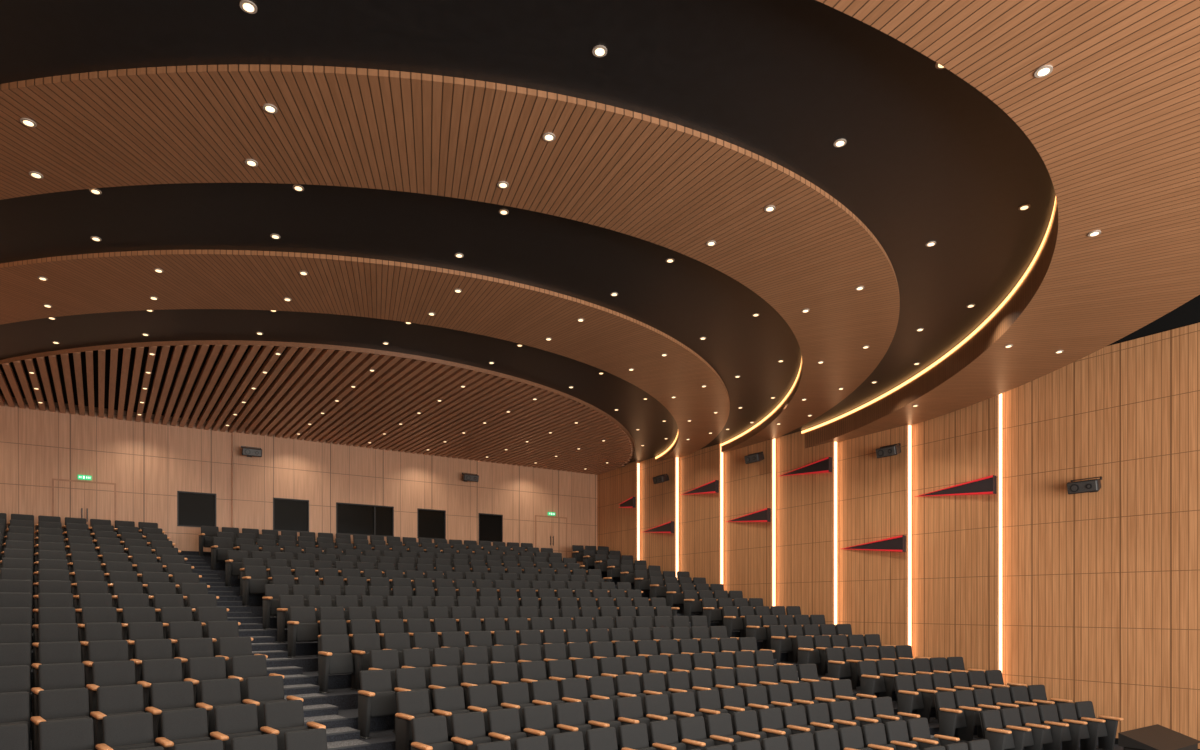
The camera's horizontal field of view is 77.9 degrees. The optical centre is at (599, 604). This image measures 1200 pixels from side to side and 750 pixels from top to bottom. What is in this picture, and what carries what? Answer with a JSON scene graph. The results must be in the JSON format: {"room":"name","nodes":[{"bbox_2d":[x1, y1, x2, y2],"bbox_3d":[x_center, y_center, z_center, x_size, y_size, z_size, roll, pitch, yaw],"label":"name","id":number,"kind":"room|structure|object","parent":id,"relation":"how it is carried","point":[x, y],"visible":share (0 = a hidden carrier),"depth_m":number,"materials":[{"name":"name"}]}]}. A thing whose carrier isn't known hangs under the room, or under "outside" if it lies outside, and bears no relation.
{"room":"auditorium","nodes":[
{"label":"auditorium","id":0,"kind":"room"},
{"bbox_2d":[0,345,331,424],"bbox_3d":[-0.675,-6.200,12.991,23.200,0.500,32.300,0,0,-34],"label":"ceiling","id":1,"kind":"structure","parent":0,"point":[133,349],"depth_m":19.41,"materials":[{"name":"black"}]},
{"bbox_2d":[0,396,596,564],"bbox_3d":[-9.596,-1.241,26.230,23.200,10.118,0.470,0,0,-34],"label":"wall","id":2,"kind":"structure","parent":0,"point":[148,463],"depth_m":24.64,"materials":[{"name":"brown"}]},
{"bbox_2d":[52,478,115,527],"bbox_3d":[-15.378,-2.671,22.141,1.580,2.070,0.089,0,0,-34],"label":"door","id":3,"kind":"structure","parent":2,"relation":"in","point":[88,500],"depth_m":22.14,"materials":[{"name":"brown wood"}]},
{"bbox_2d":[78,475,91,479],"bbox_3d":[-15.384,-3.807,22.151,0.340,0.130,0.061,0,0,-34],"label":"exit sign","id":4,"kind":"object","parent":2,"relation":"attached to","point":[82,477],"visible":1,"depth_m":22.13,"materials":[{"name":"green"}]},
{"bbox_2d":[177,491,215,526],"bbox_3d":[-12.968,-3.060,23.871,1.110,1.120,0.115,0,0,-34],"label":"window","id":5,"kind":"structure","parent":2,"relation":"in","point":[194,509],"depth_m":23.86,"materials":[{"name":"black glass"}]},
{"bbox_2d":[241,446,261,456],"bbox_3d":[-11.449,-5.004,24.327,0.606,0.322,0.616,0,0,-34],"label":"wall speaker","id":6,"kind":"object","parent":2,"relation":"attached to","point":[251,451],"visible":1,"depth_m":24.11,"materials":[{"name":"black"}]},
{"bbox_2d":[273,498,308,531],"bbox_3d":[-10.558,-3.060,25.350,1.160,1.120,0.115,0,0,-34],"label":"window","id":7,"kind":"structure","parent":2,"relation":"in","point":[288,514],"depth_m":25.36,"materials":[{"name":"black glass"}]},
{"bbox_2d":[336,502,393,536],"bbox_3d":[-8.469,-3.060,26.758,2.060,1.120,0.115,0,0,-34],"label":"window","id":8,"kind":"structure","parent":2,"relation":"in","point":[357,519],"depth_m":26.76,"materials":[{"name":"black glass"}]},
{"bbox_2d":[417,508,445,538],"bbox_3d":[-6.404,-3.060,28.149,1.120,1.120,0.115,0,0,-34],"label":"window","id":9,"kind":"structure","parent":2,"relation":"in","point":[431,523],"depth_m":28.17,"materials":[{"name":"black glass"}]},
{"bbox_2d":[462,473,478,481],"bbox_3d":[-5.063,-4.904,28.630,0.606,0.322,0.616,0,0,-34],"label":"wall speaker","id":10,"kind":"object","parent":2,"relation":"attached to","point":[466,477],"visible":1,"depth_m":28.41,"materials":[{"name":"black"}]},
{"bbox_2d":[479,513,502,541],"bbox_3d":[-4.368,-3.060,29.521,1.050,1.120,0.115,0,0,-34],"label":"window","id":11,"kind":"structure","parent":2,"relation":"in","point":[490,525],"depth_m":29.55,"materials":[{"name":"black glass"}]},
{"bbox_2d":[535,515,566,560],"bbox_3d":[-2.017,-2.671,30.999,1.540,2.070,0.089,0,0,-34],"label":"door","id":12,"kind":"structure","parent":2,"relation":"in","point":[550,531],"depth_m":31.02,"materials":[{"name":"brown wood"}]},
{"bbox_2d":[0,345,633,474],"bbox_3d":[-6.384,-5.720,21.938,21.990,0.120,10.478,0,0,-34],"label":"ceiling slats","id":13,"kind":"structure","parent":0,"point":[398,388],"depth_m":21.03,"materials":[{"name":"brown wood"}]},
{"bbox_2d":[0,309,678,462],"bbox_3d":[-6.403,-5.750,21.491,22.600,0.001,15.000,0,0,-34],"label":"ceiling","id":14,"kind":"structure","parent":0,"point":[607,392],"depth_m":16.07,"materials":[{"name":"paint"}]},
{"bbox_2d":[0,340,634,466],"bbox_3d":[-7.354,-5.800,21.488,22.858,0.300,10.660,0,0,-25],"label":"trim","id":15,"kind":"structure","parent":14,"relation":"attached to","point":[192,342],"depth_m":16.65,"materials":[{"name":"brown wood"}]},
{"bbox_2d":[0,250,729,461],"bbox_3d":[-4.620,-5.640,18.845,22.600,0.260,13.580,0,0,-34],"label":"ceiling","id":16,"kind":"structure","parent":0,"point":[610,341],"depth_m":13.51,"materials":[{"name":"brown wood"}]},
{"bbox_2d":[0,183,801,448],"bbox_3d":[-2.902,-5.580,16.295,22.600,0.001,13.170,0,0,-34],"label":"ceiling","id":17,"kind":"structure","parent":0,"point":[687,299],"depth_m":11.45,"materials":[{"name":"paint"}]},
{"bbox_2d":[89,188,101,194],"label":"recessed light","id":18,"kind":"object","parent":17,"relation":"in","point":[95,191],"depth_m":9.99,"materials":[{"name":"beige"}]},
{"bbox_2d":[90,236,101,241],"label":"recessed light","id":19,"kind":"object","parent":17,"relation":"in","point":[94,238],"depth_m":11.27,"materials":[{"name":"beige"}]},
{"bbox_2d":[293,185,303,191],"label":"recessed light","id":20,"kind":"object","parent":17,"relation":"in","point":[300,188],"depth_m":9.91,"materials":[{"name":"beige"}]},
{"bbox_2d":[499,209,508,214],"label":"recessed light","id":21,"kind":"object","parent":17,"relation":"in","point":[502,211],"depth_m":10.52,"materials":[{"name":"beige"}]},
{"bbox_2d":[0,64,899,452],"bbox_3d":[-1.739,-5.442,14.570,22.600,0.315,13.590,0,0,-34],"label":"ceiling","id":22,"kind":"structure","parent":0,"point":[678,188],"depth_m":8.82,"materials":[{"name":"brown wood"}]},
{"bbox_2d":[20,118,36,126],"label":"recessed light","id":23,"kind":"object","parent":22,"relation":"in","point":[25,121],"depth_m":8.11,"materials":[{"name":"beige"}]},
{"bbox_2d":[29,171,42,178],"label":"recessed light","id":24,"kind":"object","parent":22,"relation":"in","point":[37,175],"depth_m":9.10,"materials":[{"name":"beige"}]},
{"bbox_2d":[245,159,257,166],"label":"recessed light","id":25,"kind":"object","parent":22,"relation":"in","point":[250,162],"depth_m":8.84,"materials":[{"name":"beige"}]},
{"bbox_2d":[263,104,276,113],"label":"recessed light","id":26,"kind":"object","parent":22,"relation":"in","point":[269,108],"depth_m":7.88,"materials":[{"name":"beige"}]},
{"bbox_2d":[497,181,508,188],"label":"recessed light","id":27,"kind":"object","parent":22,"relation":"in","point":[502,184],"depth_m":9.30,"materials":[{"name":"beige"}]},
{"bbox_2d":[543,132,554,141],"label":"recessed light","id":28,"kind":"object","parent":22,"relation":"in","point":[548,136],"depth_m":8.35,"materials":[{"name":"beige"}]},
{"bbox_2d":[706,241,715,245],"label":"recessed light","id":29,"kind":"object","parent":22,"relation":"in","point":[710,243],"depth_m":10.82,"materials":[{"name":"beige"}]},
{"bbox_2d":[764,205,774,211],"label":"recessed light","id":30,"kind":"object","parent":22,"relation":"in","point":[770,208],"depth_m":9.87,"materials":[{"name":"beige"}]},
{"bbox_2d":[0,0,1055,437],"bbox_3d":[-0.398,-5.350,12.580,22.600,0.001,13.810,0,0,-34],"label":"ceiling","id":31,"kind":"structure","parent":0,"point":[926,156],"depth_m":7.45,"materials":[{"name":"paint"}]},
{"bbox_2d":[240,0,256,13],"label":"recessed light","id":32,"kind":"object","parent":31,"relation":"in","point":[246,6],"depth_m":6.62,"materials":[{"name":"beige"}]},
{"bbox_2d":[592,45,606,56],"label":"recessed light","id":33,"kind":"object","parent":31,"relation":"in","point":[599,50],"depth_m":7.15,"materials":[{"name":"beige"}]},
{"bbox_2d":[833,139,846,146],"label":"recessed light","id":34,"kind":"object","parent":31,"relation":"in","point":[840,142],"depth_m":8.58,"materials":[{"name":"beige"}]},
{"bbox_2d":[926,241,935,246],"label":"recessed light","id":35,"kind":"object","parent":31,"relation":"in","point":[931,243],"depth_m":10.97,"materials":[{"name":"beige"}]},
{"bbox_2d":[1018,204,1029,210],"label":"recessed light","id":36,"kind":"object","parent":31,"relation":"in","point":[1026,206],"depth_m":9.96,"materials":[{"name":"beige"}]},
{"bbox_2d":[30,544,1123,749],"bbox_3d":[-0.619,1.091,12.908,22.600,5.455,32.100,0,0,-34],"label":"floor","id":37,"kind":"structure","parent":0,"point":[340,694],"depth_m":14.60,"materials":[{"name":"carpet"}]},
{"bbox_2d":[0,513,164,537],"bbox_3d":[-14.766,-1.927,19.951,5.317,0.980,0.724,0,0,-42],"label":"seats","id":38,"kind":"object","parent":37,"relation":"on","point":[141,525],"visible":0.3,"depth_m":20.48,"materials":[{"name":"grey fabric"}]},
{"bbox_2d":[0,519,169,542],"bbox_3d":[-14.159,-1.681,19.151,5.317,0.980,0.725,0,0,-42],"label":"seats","id":39,"kind":"object","parent":37,"relation":"on","point":[26,523],"visible":0.36,"depth_m":19.73,"materials":[{"name":"grey fabric"}]},
{"bbox_2d":[0,525,175,551],"bbox_3d":[-13.761,-1.437,18.150,5.895,0.980,0.738,0,0,-43],"label":"seats","id":40,"kind":"object","parent":37,"relation":"on","point":[11,529],"visible":0.38,"depth_m":18.91,"materials":[{"name":"grey fabric"}]},
{"bbox_2d":[0,532,180,559],"bbox_3d":[-13.154,-1.192,17.349,5.895,0.980,0.740,0,0,-43],"label":"seats","id":41,"kind":"object","parent":37,"relation":"on","point":[10,536],"visible":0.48,"depth_m":18.12,"materials":[{"name":"grey fabric"}]},
{"bbox_2d":[0,540,186,565],"bbox_3d":[-12.546,-0.947,16.547,5.895,0.980,0.740,0,0,-43],"label":"seats","id":42,"kind":"object","parent":37,"relation":"on","point":[11,544],"visible":0.42,"depth_m":17.35,"materials":[{"name":"grey fabric"}]},
{"bbox_2d":[0,548,193,579],"bbox_3d":[-11.939,-0.702,15.746,5.895,0.980,0.742,0,0,-43],"label":"seats","id":43,"kind":"object","parent":37,"relation":"on","point":[8,553],"visible":0.3,"depth_m":16.55,"materials":[{"name":"grey fabric"}]},
{"bbox_2d":[2,558,201,606],"bbox_3d":[-11.332,-0.457,14.944,5.894,0.980,0.743,0,0,-43],"label":"seats","id":44,"kind":"object","parent":37,"relation":"on","point":[27,563],"visible":0.37,"depth_m":15.75,"materials":[{"name":"grey fabric"}]},
{"bbox_2d":[0,568,209,619],"bbox_3d":[-10.724,-0.211,14.143,5.894,0.980,0.744,0,0,-43],"label":"seats","id":45,"kind":"object","parent":37,"relation":"on","point":[5,573],"visible":0.31,"depth_m":14.94,"materials":[{"name":"grey fabric"}]},
{"bbox_2d":[0,579,218,616],"bbox_3d":[-10.116,0.034,13.341,5.894,0.980,0.745,0,0,-43],"label":"seats","id":46,"kind":"object","parent":37,"relation":"on","point":[15,586],"visible":0.38,"depth_m":14.14,"materials":[{"name":"grey fabric"}]},
{"bbox_2d":[0,592,228,649],"bbox_3d":[-9.508,0.279,12.539,5.894,0.980,0.746,0,0,-43],"label":"seats","id":47,"kind":"object","parent":37,"relation":"on","point":[7,599],"visible":0.35,"depth_m":13.36,"materials":[{"name":"grey fabric"}]},
{"bbox_2d":[0,607,240,667],"bbox_3d":[-8.900,0.523,11.737,5.894,0.980,0.747,0,0,-44],"label":"seats","id":48,"kind":"object","parent":37,"relation":"on","point":[8,615],"visible":0.48,"depth_m":12.54,"materials":[{"name":"grey fabric"}]},
{"bbox_2d":[0,621,252,668],"bbox_3d":[-8.291,0.768,10.934,5.894,0.980,0.749,0,0,-44],"label":"seats","id":49,"kind":"object","parent":37,"relation":"on","point":[47,632],"visible":0.35,"depth_m":11.75,"materials":[{"name":"grey fabric"}]},
{"bbox_2d":[0,637,267,713],"bbox_3d":[-7.885,1.014,9.926,6.472,0.980,0.766,0,0,-44],"label":"seats","id":50,"kind":"object","parent":37,"relation":"on","point":[11,654],"visible":0.38,"depth_m":10.94,"materials":[{"name":"grey fabric"}]},
{"bbox_2d":[0,655,283,742],"bbox_3d":[-7.276,1.258,9.122,6.471,0.980,0.767,0,0,-44],"label":"seats","id":51,"kind":"object","parent":37,"relation":"on","point":[16,678],"visible":0.52,"depth_m":10.15,"materials":[{"name":"grey fabric"}]},
{"bbox_2d":[0,676,303,749],"bbox_3d":[-6.667,1.504,8.319,6.471,0.980,0.769,0,0,-44],"label":"seats","id":52,"kind":"object","parent":37,"relation":"on","point":[71,703],"visible":0.56,"depth_m":9.33,"materials":[{"name":"grey fabric"}]},
{"bbox_2d":[0,700,325,749],"bbox_3d":[-6.057,1.748,7.515,6.471,0.980,0.771,0,0,-44],"label":"seats","id":53,"kind":"object","parent":37,"relation":"on","point":[124,731],"visible":0.87,"depth_m":8.70,"materials":[{"name":"grey fabric"}]},
{"bbox_2d":[130,728,327,749],"bbox_3d":[-5.447,1.994,6.711,6.470,0.980,0.773,0,0,-45],"label":"seats","id":54,"kind":"object","parent":37,"relation":"on","point":[310,739],"visible":1,"depth_m":8.59,"materials":[{"name":"grey fabric"}]},
{"bbox_2d":[183,555,370,749],"bbox_3d":[-6.364,0.971,13.926,1.000,4.835,20.082,0,0,-37],"label":"stairs","id":55,"kind":"structure","parent":37,"relation":"on","point":[316,709],"depth_m":13.32,"materials":[{"name":"carpet"}]},
{"bbox_2d":[198,526,540,555],"bbox_3d":[-7.318,-1.927,25.711,11.683,0.980,0.992,0,0,-34],"label":"seats","id":56,"kind":"object","parent":37,"relation":"on","point":[207,534],"visible":0.27,"depth_m":24.78,"materials":[{"name":"grey fabric"}]},
{"bbox_2d":[216,532,552,562],"bbox_3d":[-6.504,-1.681,25.053,11.679,0.980,0.943,0,0,-34],"label":"seats","id":57,"kind":"object","parent":37,"relation":"on","point":[441,546],"visible":0.21,"depth_m":24.77,"materials":[{"name":"grey fabric"}]},
{"bbox_2d":[211,537,562,569],"bbox_3d":[-6.108,-1.437,24.111,11.681,0.980,0.982,0,0,-34],"label":"seats","id":58,"kind":"object","parent":37,"relation":"on","point":[221,545],"visible":0.23,"depth_m":23.20,"materials":[{"name":"grey fabric"}]},
{"bbox_2d":[225,550,587,586],"bbox_3d":[-5.133,-0.949,22.342,11.089,0.975,0.948,0,0,-34],"label":"seats","id":59,"kind":"object","parent":37,"relation":"on","point":[233,565],"visible":0.23,"depth_m":21.56,"materials":[{"name":"grey fabric"}]},
{"bbox_2d":[238,544,584,578],"bbox_3d":[-5.342,-1.192,23.435,11.099,0.980,0.914,0,0,-34],"label":"seats","id":60,"kind":"object","parent":37,"relation":"on","point":[243,547],"visible":0.23,"depth_m":23.12,"materials":[{"name":"grey fabric"}]},
{"bbox_2d":[242,566,600,605],"bbox_3d":[-4.163,-0.459,20.582,10.510,0.975,0.942,0,0,-34],"label":"seats","id":61,"kind":"object","parent":37,"relation":"on","point":[255,579],"visible":0.28,"depth_m":19.69,"materials":[{"name":"grey fabric"}]},
{"bbox_2d":[240,558,611,595],"bbox_3d":[-4.412,-0.702,21.644,11.102,0.980,0.963,0,0,-34],"label":"seats","id":62,"kind":"object","parent":37,"relation":"on","point":[339,565],"visible":0.27,"depth_m":21.24,"materials":[{"name":"grey fabric"}]},
{"bbox_2d":[262,584,650,629],"bbox_3d":[-2.955,0.031,18.985,10.509,0.975,0.939,0,0,-34],"label":"seats","id":63,"kind":"object","parent":37,"relation":"on","point":[272,591],"visible":0.23,"depth_m":18.29,"materials":[{"name":"grey fabric"}]},
{"bbox_2d":[270,575,642,616],"bbox_3d":[-3.251,-0.211,20.027,10.522,0.980,0.934,0,0,-34],"label":"seats","id":64,"kind":"object","parent":37,"relation":"on","point":[276,579],"visible":0.2,"depth_m":19.71,"materials":[{"name":"grey fabric"}]},
{"bbox_2d":[276,595,679,642],"bbox_3d":[-2.320,0.279,18.236,10.525,0.980,0.984,0,0,-34],"label":"seats","id":65,"kind":"object","parent":37,"relation":"on","point":[285,601],"visible":0.25,"depth_m":17.69,"materials":[{"name":"grey fabric"}]},
{"bbox_2d":[287,606,672,657],"bbox_3d":[-1.988,0.521,17.229,9.930,0.975,0.944,0,0,-34],"label":"seats","id":66,"kind":"object","parent":37,"relation":"on","point":[302,626],"visible":0.34,"depth_m":16.55,"materials":[{"name":"grey fabric"}]},
{"bbox_2d":[317,616,709,671],"bbox_3d":[-1.158,0.768,16.618,9.946,0.980,0.954,0,0,-34],"label":"seats","id":67,"kind":"object","parent":37,"relation":"on","point":[358,626],"visible":0.29,"depth_m":16.17,"materials":[{"name":"grey fabric"}]},
{"bbox_2d":[318,626,738,692],"bbox_3d":[-0.779,1.011,15.632,9.930,0.975,0.941,0,0,-34],"label":"seats","id":68,"kind":"object","parent":37,"relation":"on","point":[334,657],"visible":0.38,"depth_m":14.60,"materials":[{"name":"grey fabric"}]},
{"bbox_2d":[368,637,774,690],"bbox_3d":[0.003,1.258,15.000,9.366,0.980,0.925,0,0,-34],"label":"seats","id":69,"kind":"object","parent":37,"relation":"on","point":[445,656],"visible":0.33,"depth_m":14.55,"materials":[{"name":"grey fabric"}]},
{"bbox_2d":[358,650,792,738],"bbox_3d":[0.189,1.501,13.873,9.351,0.975,0.940,0,0,-34],"label":"seats","id":70,"kind":"object","parent":37,"relation":"on","point":[376,697],"visible":0.49,"depth_m":13.04,"materials":[{"name":"grey fabric"}]},
{"bbox_2d":[572,545,608,568],"bbox_3d":[-0.262,-1.927,30.057,1.842,0.980,0.680,0,0,-27],"label":"seats","id":71,"kind":"object","parent":37,"relation":"on","point":[577,553],"visible":0.33,"depth_m":29.98,"materials":[{"name":"grey fabric"}]},
{"bbox_2d":[583,550,621,570],"bbox_3d":[0.198,-1.681,29.169,1.842,0.980,0.680,0,0,-27],"label":"seats","id":72,"kind":"object","parent":37,"relation":"on","point":[588,555],"visible":0.36,"depth_m":29.06,"materials":[{"name":"grey fabric"}]},
{"bbox_2d":[595,554,633,579],"bbox_3d":[0.657,-1.437,28.281,1.842,0.980,0.680,0,0,-27],"label":"seats","id":73,"kind":"object","parent":37,"relation":"on","point":[600,559],"visible":0.36,"depth_m":28.22,"materials":[{"name":"grey fabric"}]},
{"bbox_2d":[395,664,838,749],"bbox_3d":[0.948,1.746,13.187,9.351,0.975,0.916,0,0,-34],"label":"seats","id":74,"kind":"object","parent":37,"relation":"on","point":[412,704],"visible":0.55,"depth_m":12.55,"materials":[{"name":"grey fabric"}]},
{"bbox_2d":[607,559,648,581],"bbox_3d":[1.117,-1.192,27.393,1.842,0.980,0.680,0,0,-27],"label":"seats","id":75,"kind":"object","parent":37,"relation":"on","point":[613,566],"visible":0.34,"depth_m":27.29,"materials":[{"name":"grey fabric"}]},
{"bbox_2d":[620,565,662,583],"bbox_3d":[1.577,-0.947,26.505,1.842,0.980,0.680,0,0,-27],"label":"seats","id":76,"kind":"object","parent":37,"relation":"on","point":[626,575],"visible":0.43,"depth_m":26.43,"materials":[{"name":"grey fabric"}]},
{"bbox_2d":[411,679,876,749],"bbox_3d":[1.397,1.991,12.277,9.350,0.975,0.941,0,0,-34],"label":"seats","id":77,"kind":"object","parent":37,"relation":"on","point":[468,729],"visible":0.7,"depth_m":11.71,"materials":[{"name":"grey fabric"}]},
{"bbox_2d":[634,570,692,598],"bbox_3d":[2.295,-0.702,25.747,2.421,0.980,0.685,0,0,-27],"label":"seats","id":78,"kind":"object","parent":37,"relation":"on","point":[641,580],"visible":0.38,"depth_m":25.59,"materials":[{"name":"grey fabric"}]},
{"bbox_2d":[649,576,710,605],"bbox_3d":[2.755,-0.457,24.859,2.421,0.980,0.685,0,0,-27],"label":"seats","id":79,"kind":"object","parent":37,"relation":"on","point":[657,589],"visible":0.38,"depth_m":24.72,"materials":[{"name":"grey fabric"}]},
{"bbox_2d":[665,583,728,613],"bbox_3d":[3.215,-0.211,23.971,2.421,0.980,0.685,0,0,-27],"label":"seats","id":80,"kind":"object","parent":37,"relation":"on","point":[673,595],"visible":0.43,"depth_m":23.80,"materials":[{"name":"grey fabric"}]},
{"bbox_2d":[475,697,919,749],"bbox_3d":[2.106,2.236,11.574,8.772,0.975,0.896,0,0,-34],"label":"seats","id":81,"kind":"object","parent":37,"relation":"on","point":[663,734],"visible":0.73,"depth_m":11.73,"materials":[{"name":"grey fabric"}]},
{"bbox_2d":[683,590,748,621],"bbox_3d":[3.675,0.034,23.082,2.421,0.980,0.686,0,0,-27],"label":"seats","id":82,"kind":"object","parent":37,"relation":"on","point":[691,603],"visible":0.4,"depth_m":22.92,"materials":[{"name":"grey fabric"}]},
{"bbox_2d":[702,598,770,630],"bbox_3d":[4.134,0.279,22.194,2.421,0.980,0.686,0,0,-27],"label":"seats","id":83,"kind":"object","parent":37,"relation":"on","point":[709,605],"visible":0.46,"depth_m":22.05,"materials":[{"name":"grey fabric"}]},
{"bbox_2d":[722,606,810,637],"bbox_3d":[4.854,0.523,21.433,3.000,0.980,0.692,0,0,-27],"label":"seats","id":84,"kind":"object","parent":37,"relation":"on","point":[731,619],"visible":0.41,"depth_m":21.26,"materials":[{"name":"grey fabric"}]},
{"bbox_2d":[615,585,933,737],"bbox_3d":[3.142,0.971,20.441,1.137,4.835,20.038,0,0,-27],"label":"stairs","id":85,"kind":"structure","parent":37,"relation":"on","point":[931,736],"depth_m":18.88,"materials":[{"name":"carpet"}]},
{"bbox_2d":[744,615,836,649],"bbox_3d":[5.314,0.768,20.545,3.000,0.980,0.693,0,0,-27],"label":"seats","id":86,"kind":"object","parent":37,"relation":"on","point":[752,622],"visible":0.4,"depth_m":20.39,"materials":[{"name":"grey fabric"}]},
{"bbox_2d":[769,624,864,663],"bbox_3d":[5.773,1.014,19.657,3.000,0.980,0.693,0,0,-27],"label":"seats","id":87,"kind":"object","parent":37,"relation":"on","point":[780,643],"visible":0.45,"depth_m":19.40,"materials":[{"name":"grey fabric"}]},
{"bbox_2d":[691,717,959,749],"bbox_3d":[2.367,2.481,10.515,8.771,0.975,0.934,0,0,-34],"label":"seats","id":88,"kind":"object","parent":37,"relation":"on","point":[913,734],"visible":0.99,"depth_m":12.10,"materials":[{"name":"grey fabric"}]},
{"bbox_2d":[795,634,896,675],"bbox_3d":[6.233,1.258,18.768,3.000,0.980,0.693,0,0,-27],"label":"seats","id":89,"kind":"object","parent":37,"relation":"on","point":[807,654],"visible":0.51,"depth_m":18.60,"materials":[{"name":"grey fabric"}]},
{"bbox_2d":[825,645,930,689],"bbox_3d":[6.693,1.504,17.880,3.000,0.980,0.694,0,0,-27],"label":"seats","id":90,"kind":"object","parent":37,"relation":"on","point":[838,667],"visible":0.59,"depth_m":17.73,"materials":[{"name":"grey fabric"}]},
{"bbox_2d":[857,657,985,702],"bbox_3d":[7.413,1.748,17.117,3.578,0.980,0.703,0,0,-26],"label":"seats","id":91,"kind":"object","parent":37,"relation":"on","point":[878,677],"visible":0.61,"depth_m":16.94,"materials":[{"name":"grey fabric"}]},
{"bbox_2d":[917,739,989,749],"bbox_3d":[3.043,2.726,9.774,8.771,0.975,0.929,0,0,-34],"label":"seats","id":92,"kind":"object","parent":37,"relation":"on","point":[982,744],"visible":1,"depth_m":12.08,"materials":[{"name":"grey fabric"}]},
{"bbox_2d":[893,670,1026,723],"bbox_3d":[7.873,1.994,16.228,3.578,0.980,0.704,0,0,-26],"label":"seats","id":93,"kind":"object","parent":37,"relation":"on","point":[918,691],"visible":0.66,"depth_m":16.03,"materials":[{"name":"grey fabric"}]},
{"bbox_2d":[934,685,1072,741],"bbox_3d":[8.333,2.239,15.340,3.578,0.980,0.704,0,0,-26],"label":"seats","id":94,"kind":"object","parent":37,"relation":"on","point":[960,709],"visible":0.73,"depth_m":15.11,"materials":[{"name":"grey fabric"}]},
{"bbox_2d":[979,701,1123,749],"bbox_3d":[8.793,2.483,14.451,3.578,0.980,0.705,0,0,-26],"label":"seats","id":95,"kind":"object","parent":37,"relation":"on","point":[1048,725],"visible":0.99,"depth_m":14.50,"materials":[{"name":"grey fabric"}]},
{"bbox_2d":[1118,724,1199,749],"bbox_3d":[9.438,2.728,12.479,1.600,1.220,0.650,0,0,-34],"label":"desk","id":96,"kind":"object","parent":37,"relation":"on","point":[1153,737],"visible":1,"depth_m":12.35,"materials":[{"name":"black"}]},
{"bbox_2d":[637,394,1001,670],"bbox_3d":[5.564,-1.166,23.729,0.110,9.008,14.418,0,0,-34],"label":"wall strip","id":97,"kind":"object","parent":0,"point":[1000,395],"visible":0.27,"depth_m":21.71,"materials":[{"name":"beige"}]},
{"bbox_2d":[597,323,1199,748],"bbox_3d":[8.672,-1.281,19.108,0.220,9.238,32.000,0,0,-34],"label":"wall","id":98,"kind":"structure","parent":0,"point":[1101,589],"depth_m":17.65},
{"bbox_2d":[619,497,635,507],"bbox_3d":[0.949,-4.100,30.442,0.382,0.440,1.810,0,0,-34],"label":"wall fin","id":99,"kind":"structure","parent":98,"relation":"attached to","point":[631,502],"depth_m":29.87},
{"bbox_2d":[643,521,673,532],"bbox_3d":[2.162,-2.900,28.643,0.382,0.440,2.270,0,0,-34],"label":"wall fin","id":100,"kind":"structure","parent":98,"relation":"attached to","point":[668,527],"depth_m":28.04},
{"bbox_2d":[653,474,668,483],"bbox_3d":[2.382,-4.724,27.893,0.616,0.322,0.606,0,0,-34],"label":"wall speaker","id":101,"kind":"object","parent":98,"relation":"attached to","point":[660,478],"depth_m":27.68},
{"bbox_2d":[681,480,718,494],"bbox_3d":[3.503,-4.100,26.652,0.382,0.440,2.270,0,0,-34],"label":"wall fin","id":102,"kind":"structure","parent":98,"relation":"attached to","point":[713,486],"depth_m":26.06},
{"bbox_2d":[726,508,770,521],"bbox_3d":[4.844,-2.870,24.662,0.382,0.440,2.270,0,0,-34],"label":"wall fin","id":103,"kind":"structure","parent":98,"relation":"attached to","point":[764,515],"depth_m":24.08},
{"bbox_2d":[744,452,763,463],"bbox_3d":[5.064,-4.724,23.912,0.616,0.322,0.606,0,0,-34],"label":"wall speaker","id":104,"kind":"object","parent":98,"relation":"attached to","point":[755,457],"depth_m":23.70},
{"bbox_2d":[780,457,831,475],"bbox_3d":[6.185,-4.100,22.672,0.382,0.440,2.270,0,0,-34],"label":"wall fin","id":105,"kind":"structure","parent":98,"relation":"attached to","point":[824,465],"depth_m":22.14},
{"bbox_2d":[842,535,905,551],"bbox_3d":[7.527,-1.630,20.682,0.382,0.440,2.270,0,0,-34],"label":"wall fin","id":106,"kind":"structure","parent":98,"relation":"attached to","point":[898,543],"depth_m":20.14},
{"bbox_2d":[876,443,900,457],"bbox_3d":[7.802,-4.104,19.848,0.616,0.322,0.606,0,0,-34],"label":"wall speaker","id":107,"kind":"object","parent":98,"relation":"attached to","point":[890,450],"depth_m":19.65},
{"bbox_2d":[915,475,995,496],"bbox_3d":[8.868,-2.870,18.691,0.382,0.440,2.270,0,0,-34],"label":"wall fin","id":108,"kind":"structure","parent":98,"relation":"attached to","point":[986,485],"depth_m":18.17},
{"bbox_2d":[1067,476,1101,493],"bbox_3d":[10.528,-2.564,16.018,0.616,0.322,0.606,0,0,-34],"label":"wall speaker","id":109,"kind":"object","parent":98,"relation":"attached to","point":[1094,485],"depth_m":15.84},
{"bbox_2d":[805,0,1199,447],"bbox_3d":[2.599,-5.540,10.328,12.897,1.520,23.796,0,0,43],"label":"ceiling","id":110,"kind":"structure","parent":0,"point":[1114,126],"depth_m":7.98,"materials":[{"name":"brown wood"}]},
{"bbox_2d":[655,197,1055,458],"bbox_3d":[-2.483,-5.502,15.675,22.566,0.473,21.250,0,0,-34],"label":"led strip","id":111,"kind":"object","parent":110,"relation":"attached to","point":[1043,241],"visible":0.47,"depth_m":17.10,"materials":[{"name":"beige"}]},
{"bbox_2d":[1034,65,1052,77],"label":"recessed light","id":112,"kind":"object","parent":110,"relation":"in","point":[1045,70],"depth_m":6.63,"materials":[{"name":"beige"}]},
{"bbox_2d":[1088,230,1100,236],"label":"recessed light","id":113,"kind":"object","parent":110,"relation":"in","point":[1094,233],"depth_m":9.52,"materials":[{"name":"beige"}]},
{"bbox_2d":[1108,295,1199,749],"bbox_3d":[8.821,-1.241,19.389,0.300,10.118,32.300,0,0,-34],"label":"wall","id":114,"kind":"structure","parent":0,"point":[1188,313],"depth_m":15.00,"materials":[{"name":"black"}]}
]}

